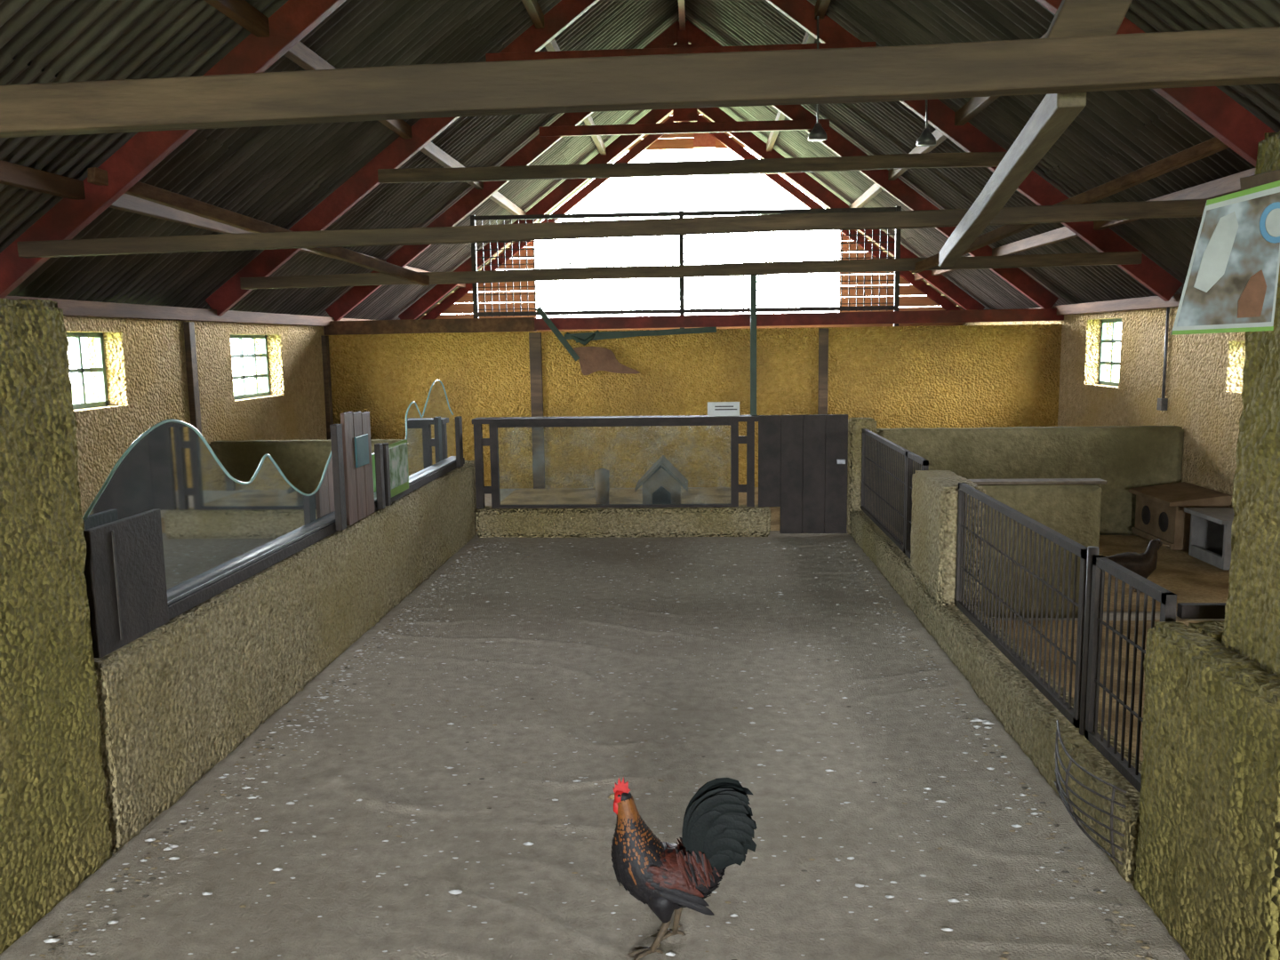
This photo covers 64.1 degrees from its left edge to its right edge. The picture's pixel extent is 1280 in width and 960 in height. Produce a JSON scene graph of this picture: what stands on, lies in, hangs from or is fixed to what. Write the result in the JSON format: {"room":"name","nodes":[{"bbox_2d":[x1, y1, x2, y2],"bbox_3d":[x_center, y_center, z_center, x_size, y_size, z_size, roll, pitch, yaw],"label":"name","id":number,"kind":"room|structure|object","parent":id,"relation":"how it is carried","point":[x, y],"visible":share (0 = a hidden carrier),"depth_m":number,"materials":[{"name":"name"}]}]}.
{"room":"farm building","nodes":[
{"label":"farm building","id":0,"kind":"room"},
{"bbox_2d":[63,315,327,516],"bbox_3d":[-3.942,0.087,4.927,0.260,1.820,21.300,0,8,3],"label":"wall","id":1,"kind":"structure","parent":0,"point":[146,366],"depth_m":8.15,"materials":[{"name":"beige paint"}]},
{"bbox_2d":[66,332,108,409],"bbox_3d":[-3.867,-0.738,6.918,0.040,0.520,0.810,0,8,3],"label":"window","id":2,"kind":"structure","parent":1,"relation":"in","point":[100,368],"depth_m":7.14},
{"bbox_2d":[3,296,367,326],"bbox_3d":[-3.869,-0.882,4.918,0.260,0.100,21.030,0,8,3],"label":"wall plate","id":3,"kind":"object","parent":1,"relation":"on","point":[71,308],"depth_m":7.85,"materials":[{"name":"brown wood"}]},
{"bbox_2d":[183,321,202,435],"bbox_3d":[-3.602,-0.379,8.307,0.050,1.790,0.090,0,8,3],"label":"wall post","id":4,"kind":"object","parent":1,"relation":"attached to","point":[189,337],"depth_m":8.22,"materials":[{"name":"wood"}]},
{"bbox_2d":[230,334,270,399],"bbox_3d":[-3.722,-1.061,9.560,0.040,0.590,1.100,0,8,3],"label":"window","id":5,"kind":"structure","parent":1,"relation":"in","point":[266,374],"depth_m":9.80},
{"bbox_2d":[0,0,1275,298],"bbox_3d":[0.163,-2.546,5.386,7.957,3.069,0.140,0,8,3],"label":"roof truss","id":6,"kind":"object","parent":1,"relation":"attached to","point":[1211,108],"visible":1,"depth_m":5.54,"materials":[{"name":"red paint"}]},
{"bbox_2d":[16,199,1209,258],"bbox_3d":[0.171,-1.358,5.486,7.247,0.193,0.070,0,8,3],"label":"tie beam","id":7,"kind":"structure","parent":6,"relation":"attached to","point":[1192,208],"depth_m":5.47,"materials":[{"name":"brown wood"}]},
{"bbox_2d":[939,91,1086,266],"bbox_3d":[1.417,-1.125,4.156,0.080,0.314,2.847,1,8,10],"label":"strut","id":8,"kind":"object","parent":7,"relation":"attached to","point":[1055,113],"visible":0.89,"depth_m":3.46,"materials":[{"name":"wood"}]},
{"bbox_2d":[398,107,984,319],"bbox_3d":[0.617,-3.674,13.698,7.957,3.069,0.140,0,8,3],"label":"roof truss","id":9,"kind":"object","parent":1,"relation":"attached to","point":[750,140],"visible":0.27,"depth_m":13.63,"materials":[{"name":"red paint"}]},
{"bbox_2d":[205,0,1182,316],"bbox_3d":[0.314,-2.922,8.157,7.957,3.069,0.140,0,8,3],"label":"roof truss","id":10,"kind":"object","parent":1,"relation":"attached to","point":[527,45],"visible":0.71,"depth_m":8.10,"materials":[{"name":"red metal"}]},
{"bbox_2d":[240,251,1142,289],"bbox_3d":[0.322,-1.689,8.263,7.252,0.172,0.070,0,8,3],"label":"tie beam","id":11,"kind":"structure","parent":10,"relation":"attached to","point":[1120,258],"depth_m":8.22,"materials":[{"name":"brown wood"}]},
{"bbox_2d":[87,167,429,285],"bbox_3d":[-2.377,-1.652,6.980,0.063,0.507,3.020,3,8,24],"label":"roof purlin","id":12,"kind":"object","parent":11,"relation":"on","point":[97,176],"visible":0.88,"depth_m":6.47,"materials":[{"name":"brown wood"}]},
{"bbox_2d":[911,136,1229,272],"bbox_3d":[2.695,-1.761,6.789,0.060,0.567,2.944,-4,8,-20],"label":"roof purlin","id":13,"kind":"object","parent":11,"relation":"on","point":[1212,146],"visible":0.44,"depth_m":6.17,"materials":[{"name":"brown wood"}]},
{"bbox_2d":[377,152,1007,183],"bbox_3d":[0.385,-2.482,8.132,5.001,0.130,0.060,0,8,3],"label":"tie beam","id":14,"kind":"structure","parent":10,"relation":"attached to","point":[971,159],"depth_m":8.10,"materials":[{"name":"brown wood"}]},
{"bbox_2d":[94,460,478,853],"bbox_3d":[-1.625,0.512,5.954,0.234,0.640,5.544,0,8,3],"label":"wall","id":15,"kind":"structure","parent":0,"point":[180,697],"depth_m":4.22,"materials":[{"name":"paint"}]},
{"bbox_2d":[83,508,168,658],"bbox_3d":[-1.705,0.329,3.372,0.076,0.405,0.420,0,8,3],"label":"board","id":16,"kind":"object","parent":15,"relation":"on","point":[124,572],"visible":0.9,"depth_m":3.33,"materials":[{"name":"black paint"}]},
{"bbox_2d":[167,456,464,620],"bbox_3d":[-1.610,0.157,5.981,0.100,0.065,4.780,0,8,3],"label":"rail","id":17,"kind":"object","parent":15,"relation":"on","point":[184,598],"visible":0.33,"depth_m":4.46,"materials":[{"name":"grey metal"}]},
{"bbox_2d":[82,418,335,593],"bbox_3d":[-1.708,0.010,4.415,0.010,0.637,2.336,0,8,3],"label":"glass screen","id":18,"kind":"object","parent":17,"relation":"on","point":[212,520],"visible":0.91,"depth_m":4.00,"materials":[{"name":"clear glass"}]},
{"bbox_2d":[382,439,408,505],"bbox_3d":[-1.514,-0.064,6.370,0.030,0.375,0.500,0,8,3],"label":"information sign","id":19,"kind":"object","parent":17,"relation":"attached to","point":[395,454],"visible":0.93,"depth_m":6.32,"materials":[{"name":"green plastic"}]},
{"bbox_2d":[371,379,454,495],"bbox_3d":[-1.561,-0.352,7.088,0.010,0.637,2.253,0,8,3],"label":"glass screen","id":20,"kind":"object","parent":17,"relation":"on","point":[429,436],"visible":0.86,"depth_m":7.50,"materials":[{"name":"clear glass"}]},
{"bbox_2d":[329,424,346,530],"bbox_3d":[-1.574,-0.014,5.339,0.035,0.555,0.080,0,8,3],"label":"post","id":21,"kind":"object","parent":15,"relation":"on","point":[336,429],"visible":1,"depth_m":5.31,"materials":[{"name":"black paint"}]},
{"bbox_2d":[340,411,374,525],"bbox_3d":[-1.555,-0.083,5.658,0.032,0.605,0.430,0,8,3],"label":"board","id":22,"kind":"object","parent":15,"relation":"on","point":[356,443],"visible":0.98,"depth_m":5.61,"materials":[{"name":"brown wood"}]},
{"bbox_2d":[374,443,385,509],"bbox_3d":[-1.535,-0.023,6.034,0.035,0.385,0.060,0,8,3],"label":"post","id":23,"kind":"object","parent":15,"relation":"on","point":[378,447],"visible":1,"depth_m":6.01,"materials":[{"name":"black paint"}]},
{"bbox_2d":[454,416,463,467],"bbox_3d":[-1.425,-0.301,8.051,0.035,0.395,0.100,0,8,3],"label":"post","id":24,"kind":"object","parent":15,"relation":"on","point":[458,420],"visible":1,"depth_m":8.01,"materials":[{"name":"black paint"}]},
{"bbox_2d":[0,487,1224,959],"bbox_3d":[0.174,0.959,4.820,8.360,0.018,21.300,0,8,3],"label":"floor","id":25,"kind":"structure","parent":0,"point":[788,921],"depth_m":3.65,"materials":[{"name":"grey concrete"}]},
{"bbox_2d":[0,298,111,954],"bbox_3d":[-1.990,0.494,1.975,0.522,1.749,2.380,0,8,3],"label":"pier","id":26,"kind":"object","parent":25,"relation":"on","point":[55,833],"visible":1,"depth_m":2.89,"materials":[{"name":"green paint"}]},
{"bbox_2d":[320,335,333,439],"bbox_3d":[-3.438,-0.730,11.307,0.050,1.720,0.100,0,8,3],"label":"wall post","id":27,"kind":"object","parent":25,"relation":"on","point":[325,350],"visible":0.56,"depth_m":11.23,"materials":[{"name":"brown wood"}]},
{"bbox_2d":[208,439,770,537],"bbox_3d":[-1.266,0.063,8.556,4.688,0.823,0.239,0,8,3],"label":"wall","id":28,"kind":"structure","parent":25,"relation":"on","point":[742,520],"depth_m":8.46,"materials":[{"name":"paint"}]},
{"bbox_2d":[472,414,759,508],"bbox_3d":[-0.199,-0.148,8.430,2.330,0.745,0.220,0,8,3],"label":"fence","id":29,"kind":"object","parent":28,"relation":"on","point":[494,422],"visible":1,"depth_m":8.36,"materials":[{"name":"black paint"}]},
{"bbox_2d":[707,401,739,415],"bbox_3d":[0.677,-0.575,8.278,0.260,0.112,0.015,0,8,3],"label":"name card","id":30,"kind":"object","parent":29,"relation":"on","point":[714,408],"visible":1,"depth_m":8.27,"materials":[{"name":"paper"}]},
{"bbox_2d":[750,274,756,415],"bbox_3d":[0.919,-1.089,8.286,0.050,1.122,0.050,0,8,3],"label":"post","id":31,"kind":"object","parent":29,"relation":"on","point":[753,277],"visible":1,"depth_m":8.26,"materials":[{"name":"metal"}]},
{"bbox_2d":[758,414,847,533],"bbox_3d":[1.323,-0.045,8.312,0.719,0.970,0.055,0,8,3],"label":"door","id":32,"kind":"structure","parent":29,"relation":"attached to","point":[803,460],"depth_m":8.29,"materials":[{"name":"black paint"}]},
{"bbox_2d":[528,332,544,488],"bbox_3d":[-1.132,-0.756,11.258,0.130,1.720,0.040,0,8,3],"label":"wall post","id":33,"kind":"object","parent":25,"relation":"on","point":[534,338],"visible":0.99,"depth_m":11.23,"materials":[{"name":"wood"}]},
{"bbox_2d":[29,538,1156,959],"bbox_3d":[0.012,0.885,5.376,3.060,0.018,6.007,0,8,3],"label":"litter","id":34,"kind":"object","parent":25,"relation":"on","point":[985,722],"visible":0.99,"depth_m":3.88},
{"bbox_2d":[500,487,780,530],"bbox_3d":[0.154,0.249,9.955,3.200,0.031,2.550,0,8,3],"label":"bedding","id":35,"kind":"object","parent":25,"relation":"on","point":[708,495],"visible":0.29,"depth_m":10.51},
{"bbox_2d":[594,468,609,503],"bbox_3d":[-0.351,0.092,9.532,0.136,0.400,0.140,0,8,3],"label":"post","id":36,"kind":"object","parent":35,"relation":"on","point":[602,476],"visible":0.79,"depth_m":9.48,"materials":[{"name":"grey metal"}]},
{"bbox_2d":[634,455,687,503],"bbox_3d":[0.208,0.038,9.595,0.480,0.495,0.520,0,8,3],"label":"house","id":37,"kind":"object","parent":35,"relation":"on","point":[661,484],"visible":0.84,"depth_m":9.39,"materials":[{"name":"grey wood"}]},
{"bbox_2d":[608,776,756,959],"bbox_3d":[0.113,1.009,2.686,0.388,0.478,0.176,-1,8,-1],"label":"rooster","id":38,"kind":"object","parent":25,"relation":"on","point":[718,826],"visible":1,"depth_m":2.64,"materials":[{"name":"black"}]},
{"bbox_2d":[817,328,828,415],"bbox_3d":[1.983,-0.776,11.085,0.100,1.720,0.040,0,8,3],"label":"wall post","id":39,"kind":"object","parent":25,"relation":"on","point":[823,332],"visible":0.56,"depth_m":11.01,"materials":[{"name":"brown wood"}]},
{"bbox_2d":[847,417,876,535],"bbox_3d":[1.813,-0.028,8.386,0.218,0.964,0.208,0,8,3],"label":"pier","id":40,"kind":"object","parent":25,"relation":"on","point":[855,426],"visible":0.53,"depth_m":8.29,"materials":[{"name":"paint"}]},
{"bbox_2d":[992,619,1224,761],"bbox_3d":[2.928,0.965,4.367,2.350,0.030,2.800,0,8,3],"label":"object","id":41,"kind":"structure","parent":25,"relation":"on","point":[1132,622],"depth_m":4.98,"materials":[{"name":"black metal"}]},
{"bbox_2d":[1098,535,1229,611],"bbox_3d":[3.088,0.593,7.102,2.330,0.030,2.330,0,8,3],"label":"wooden table","id":42,"kind":"object","parent":25,"relation":"on","point":[1193,580],"visible":0.12,"depth_m":6.70,"materials":[{"name":"brown wood"}]},
{"bbox_2d":[1104,538,1169,592],"bbox_3d":[3.062,0.524,6.321,0.394,0.326,0.181,0,8,3],"label":"duck","id":43,"kind":"object","parent":42,"relation":"on","point":[1143,564],"visible":0.71,"depth_m":6.27},
{"bbox_2d":[1128,481,1231,549],"bbox_3d":[4.063,0.264,7.742,0.430,0.404,0.710,0,8,3],"label":"box","id":44,"kind":"object","parent":42,"relation":"on","point":[1160,514],"visible":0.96,"depth_m":7.58,"materials":[{"name":"brown wood"}]},
{"bbox_2d":[1184,507,1234,569],"bbox_3d":[4.049,0.399,7.023,0.380,0.340,0.530,0,8,3],"label":"box","id":45,"kind":"object","parent":42,"relation":"on","point":[1210,538],"visible":0.54,"depth_m":7.19,"materials":[{"name":"grey wood"}]},
{"bbox_2d":[1176,602,1226,618],"bbox_3d":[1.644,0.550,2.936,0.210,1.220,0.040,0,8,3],"label":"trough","id":46,"kind":"object","parent":25,"relation":"on","point":[1184,610],"visible":0.15,"depth_m":2.90,"materials":[{"name":"black paint"}]},
{"bbox_2d":[1133,621,1279,959],"bbox_3d":[1.824,0.833,2.545,0.870,0.819,0.722,0,8,3],"label":"wall","id":47,"kind":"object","parent":25,"relation":"on","point":[1208,852],"visible":0.98,"depth_m":2.51,"materials":[{"name":"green paint"}]},
{"bbox_2d":[1221,131,1279,674],"bbox_3d":[1.758,0.293,1.795,0.618,2.090,1.684,0,8,3],"label":"pier","id":48,"kind":"object","parent":47,"relation":"on","point":[1252,624],"visible":0.44,"depth_m":2.48,"materials":[{"name":"green paint"}]},
{"bbox_2d":[1170,168,1279,335],"bbox_3d":[1.285,-0.482,2.080,0.411,0.365,0.089,-3,8,-19],"label":"poster","id":49,"kind":"object","parent":48,"relation":"attached to","point":[1230,285],"visible":1,"depth_m":2.05,"materials":[{"name":"multicoloured paper"}]},
{"bbox_2d":[0,0,1279,319],"bbox_3d":[0.115,-2.456,4.512,8.700,3.372,21.600,0,8,3],"label":"ceiling","id":50,"kind":"structure","parent":0,"point":[276,175],"depth_m":7.42,"materials":[{"name":"grey metal"}]},
{"bbox_2d":[0,160,465,287],"bbox_3d":[-3.172,-1.480,4.723,0.076,0.109,21.160,0,8,3],"label":"purlin","id":51,"kind":"object","parent":50,"relation":"attached to","point":[11,174],"visible":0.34,"depth_m":5.68,"materials":[{"name":"brown wood"}]},
{"bbox_2d":[203,0,538,223],"bbox_3d":[-2.086,-2.306,4.551,0.076,0.109,21.160,0,8,3],"label":"purlin","id":52,"kind":"object","parent":50,"relation":"attached to","point":[241,12],"visible":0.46,"depth_m":6.07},
{"bbox_2d":[521,0,612,163],"bbox_3d":[-0.999,-3.130,4.380,0.075,0.108,21.160,0,8,3],"label":"purlin","id":53,"kind":"object","parent":50,"relation":"attached to","point":[532,7],"visible":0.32,"depth_m":8.11,"materials":[{"name":"brown wood"}]},
{"bbox_2d":[760,0,831,159],"bbox_3d":[1.198,-3.144,4.258,0.076,0.108,21.160,0,8,3],"label":"purlin","id":54,"kind":"object","parent":50,"relation":"attached to","point":[821,6],"visible":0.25,"depth_m":8.57,"materials":[{"name":"wood"}]},
{"bbox_2d":[808,16,827,141],"bbox_3d":[1.382,-3.147,7.926,0.146,0.980,0.150,0,8,3],"label":"lamp","id":55,"kind":"object","parent":54,"relation":"hanging from","point":[818,133],"visible":0.84,"depth_m":7.94,"materials":[{"name":"black metal"}]},
{"bbox_2d":[916,99,935,146],"bbox_3d":[2.225,-2.811,7.926,0.146,0.411,0.150,0,8,3],"label":"lamp","id":56,"kind":"object","parent":50,"relation":"hanging from","point":[926,139],"visible":0.92,"depth_m":7.91,"materials":[{"name":"metal"}]},
{"bbox_2d":[849,32,1047,207],"bbox_3d":[2.308,-2.334,4.307,0.076,0.110,21.160,0,8,3],"label":"purlin","id":57,"kind":"object","parent":50,"relation":"attached to","point":[974,106],"visible":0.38,"depth_m":8.62,"materials":[{"name":"wood"}]},
{"bbox_2d":[913,168,1255,280],"bbox_3d":[3.417,-1.523,4.356,0.076,0.110,21.160,0,8,3],"label":"purlin","id":58,"kind":"object","parent":50,"relation":"attached to","point":[1230,184],"visible":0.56,"depth_m":7.67,"materials":[{"name":"wood"}]},
{"bbox_2d":[418,111,963,332],"bbox_3d":[0.701,-2.953,15.125,8.293,4.990,0.200,0,8,3],"label":"wall","id":59,"kind":"structure","parent":0,"point":[463,306],"depth_m":14.93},
{"bbox_2d":[421,113,960,319],"bbox_3d":[0.678,-3.824,14.806,7.927,3.029,0.070,0,8,3],"label":"roof truss","id":60,"kind":"object","parent":59,"relation":"attached to","point":[723,138],"visible":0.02,"depth_m":14.72,"materials":[{"name":"red paint"}]},
{"bbox_2d":[678,0,685,30],"bbox_3d":[0.089,-3.904,4.211,0.060,0.150,21.190,0,8,3],"label":"board","id":61,"kind":"object","parent":60,"relation":"attached to","point":[681,3],"visible":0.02,"depth_m":10.23,"materials":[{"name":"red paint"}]},
{"bbox_2d":[693,132,715,147],"bbox_3d":[0.924,-4.899,14.677,0.320,0.240,0.040,0,8,3],"label":"label","id":62,"kind":"object","parent":60,"relation":"attached to","point":[705,140],"visible":0.64,"depth_m":14.66,"materials":[{"name":"orange"}]},
{"bbox_3d":[0.011,-2.171,2.616,7.957,3.069,0.140,0,8,3],"label":"roof truss","id":63,"kind":"object","parent":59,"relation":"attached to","visible":0},
{"bbox_2d":[0,26,1279,137],"bbox_3d":[0.043,-1.051,2.705,7.496,0.239,0.080,0,8,3],"label":"tie beam","id":64,"kind":"structure","parent":63,"relation":"attached to","point":[1234,56],"depth_m":2.67,"materials":[{"name":"brown wood"}]},
{"bbox_2d":[1044,0,1132,38],"bbox_3d":[1.286,-1.447,2.664,0.451,0.742,0.050,0,8,3],"label":"strut","id":65,"kind":"object","parent":64,"relation":"attached to","point":[1072,18],"visible":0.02,"depth_m":2.68,"materials":[{"name":"brown wood"}]},
{"bbox_2d":[328,323,1062,488],"bbox_3d":[0.523,-0.791,11.310,7.960,1.730,0.250,0,8,3],"label":"wall","id":66,"kind":"structure","parent":0,"point":[996,375],"depth_m":11.16,"materials":[{"name":"yellow paint"}]},
{"bbox_2d":[536,306,716,375],"bbox_3d":[-0.150,-1.510,11.037,1.945,0.748,0.090,0,8,3],"label":"wall ornament","id":67,"kind":"object","parent":66,"relation":"attached to","point":[592,359],"visible":1,"depth_m":11.06,"materials":[{"name":"green paint"}]},
{"bbox_2d":[470,206,901,328],"bbox_3d":[0.474,-2.284,11.140,4.650,1.265,0.050,0,8,3],"label":"guard","id":68,"kind":"object","parent":66,"relation":"on","point":[681,213],"visible":0.69,"depth_m":11.13,"materials":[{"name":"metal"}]},
{"bbox_2d":[323,308,1063,335],"bbox_3d":[0.504,-1.713,11.079,7.960,0.170,0.160,0,8,3],"label":"beam","id":69,"kind":"structure","parent":66,"relation":"on","point":[1018,315],"depth_m":11.00,"materials":[{"name":"red paint"}]},
{"bbox_2d":[325,20,1058,320],"bbox_3d":[0.466,-3.298,10.927,7.957,3.069,0.140,0,8,3],"label":"roof truss","id":70,"kind":"object","parent":69,"relation":"on","point":[801,119],"visible":0.63,"depth_m":10.85,"materials":[{"name":"red metal"}]},
{"bbox_2d":[850,511,1142,886],"bbox_3d":[1.674,0.716,5.629,0.228,0.230,5.424,0,8,3],"label":"wall","id":71,"kind":"structure","parent":0,"point":[1025,713],"depth_m":4.02,"materials":[{"name":"paint"}]},
{"bbox_2d":[860,428,910,552],"bbox_3d":[1.752,0.027,7.381,0.030,0.655,1.750,0,8,3],"label":"metal hurdle","id":72,"kind":"object","parent":71,"relation":"on","point":[868,436],"visible":0.99,"depth_m":7.32,"materials":[{"name":"metal"}]},
{"bbox_2d":[904,451,928,559],"bbox_3d":[1.691,0.179,6.258,0.030,0.655,0.480,0,8,3],"label":"metal hurdle","id":73,"kind":"object","parent":71,"relation":"on","point":[918,460],"visible":0.52,"depth_m":6.44,"materials":[{"name":"grey metal"}]},
{"bbox_2d":[910,470,986,606],"bbox_3d":[1.680,0.299,5.624,0.240,0.636,0.738,0,8,3],"label":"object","id":74,"kind":"object","parent":71,"relation":"on","point":[934,492],"visible":0.77,"depth_m":5.36,"materials":[{"name":"paint"}]},
{"bbox_2d":[954,482,1087,727],"bbox_3d":[1.589,0.443,4.390,0.030,0.635,1.700,0,8,3],"label":"metal hurdle","id":75,"kind":"object","parent":71,"relation":"on","point":[1072,715],"visible":0.95,"depth_m":4.19,"materials":[{"name":"grey metal"}]},
{"bbox_2d":[1079,545,1098,735],"bbox_3d":[1.541,0.555,3.508,0.034,0.660,0.036,0,8,3],"label":"gate post","id":76,"kind":"object","parent":71,"relation":"on","point":[1092,551],"visible":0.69,"depth_m":3.50,"materials":[{"name":"metal"}]},
{"bbox_2d":[1054,720,1127,865],"bbox_3d":[1.379,0.978,3.231,0.071,0.248,0.563,0,8,3],"label":"rack","id":77,"kind":"object","parent":71,"relation":"attached to","point":[1068,805],"visible":1,"depth_m":3.15,"materials":[{"name":"metal"}]},
{"bbox_2d":[1084,555,1176,792],"bbox_3d":[1.524,0.604,3.202,0.030,0.635,0.540,0,8,3],"label":"metal hurdle","id":78,"kind":"object","parent":71,"relation":"on","point":[1100,564],"visible":0.79,"depth_m":3.27,"materials":[{"name":"grey metal"}]},
{"bbox_2d":[876,425,1183,535],"bbox_3d":[3.136,0.006,8.335,2.427,0.874,0.182,0,8,3],"label":"wall","id":79,"kind":"structure","parent":0,"point":[1126,458],"depth_m":8.22,"materials":[{"name":"paint"}]},
{"bbox_2d":[977,483,1101,617],"bbox_3d":[2.216,0.406,5.847,0.773,0.772,0.107,0,8,3],"label":"wall","id":80,"kind":"structure","parent":0,"point":[1072,510],"depth_m":5.77,"materials":[{"name":"paint"}]},
{"bbox_2d":[968,478,1107,484],"bbox_3d":[2.225,0.008,5.792,0.780,0.015,0.120,0,8,3],"label":"wood capping","id":81,"kind":"object","parent":80,"relation":"on","point":[1029,481],"visible":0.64,"depth_m":5.75,"materials":[{"name":"brown wood"}]},
{"bbox_2d":[962,306,1245,507],"bbox_3d":[4.265,0.034,4.471,0.260,1.820,21.300,0,8,3],"label":"wall","id":82,"kind":"structure","parent":0,"point":[1204,383],"depth_m":8.51,"materials":[{"name":"beige paint"}]},
{"bbox_2d":[1033,293,1182,315],"bbox_3d":[4.179,-0.934,4.471,0.260,0.100,21.030,0,8,3],"label":"wall plate","id":83,"kind":"object","parent":82,"relation":"on","point":[1151,302],"depth_m":9.18,"materials":[{"name":"brown wood"}]},
{"bbox_2d":[1098,318,1121,385],"bbox_3d":[4.582,-1.220,9.771,0.040,0.640,0.840,0,8,3],"label":"window","id":84,"kind":"structure","parent":82,"relation":"in","point":[1103,333],"depth_m":10.00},
{"bbox_2d":[1156,307,1169,410],"bbox_3d":[4.323,-0.994,8.421,0.050,0.840,0.080,0,8,3],"label":"conduit","id":85,"kind":"object","parent":82,"relation":"attached to","point":[1162,403],"depth_m":8.43,"materials":[{"name":"grey metal"}]},
{"label":"outside","id":86,"kind":"structure","parent":0,"visible":0},
{"bbox_2d":[72,369,1119,403],"bbox_3d":[0.564,0.273,10.113,80.000,0.001,80.000,0,8,3],"label":"ground","id":87,"kind":"structure","parent":86,"point":[249,384],"depth_m":40.84,"materials":[{"name":"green plant"}]}
]}

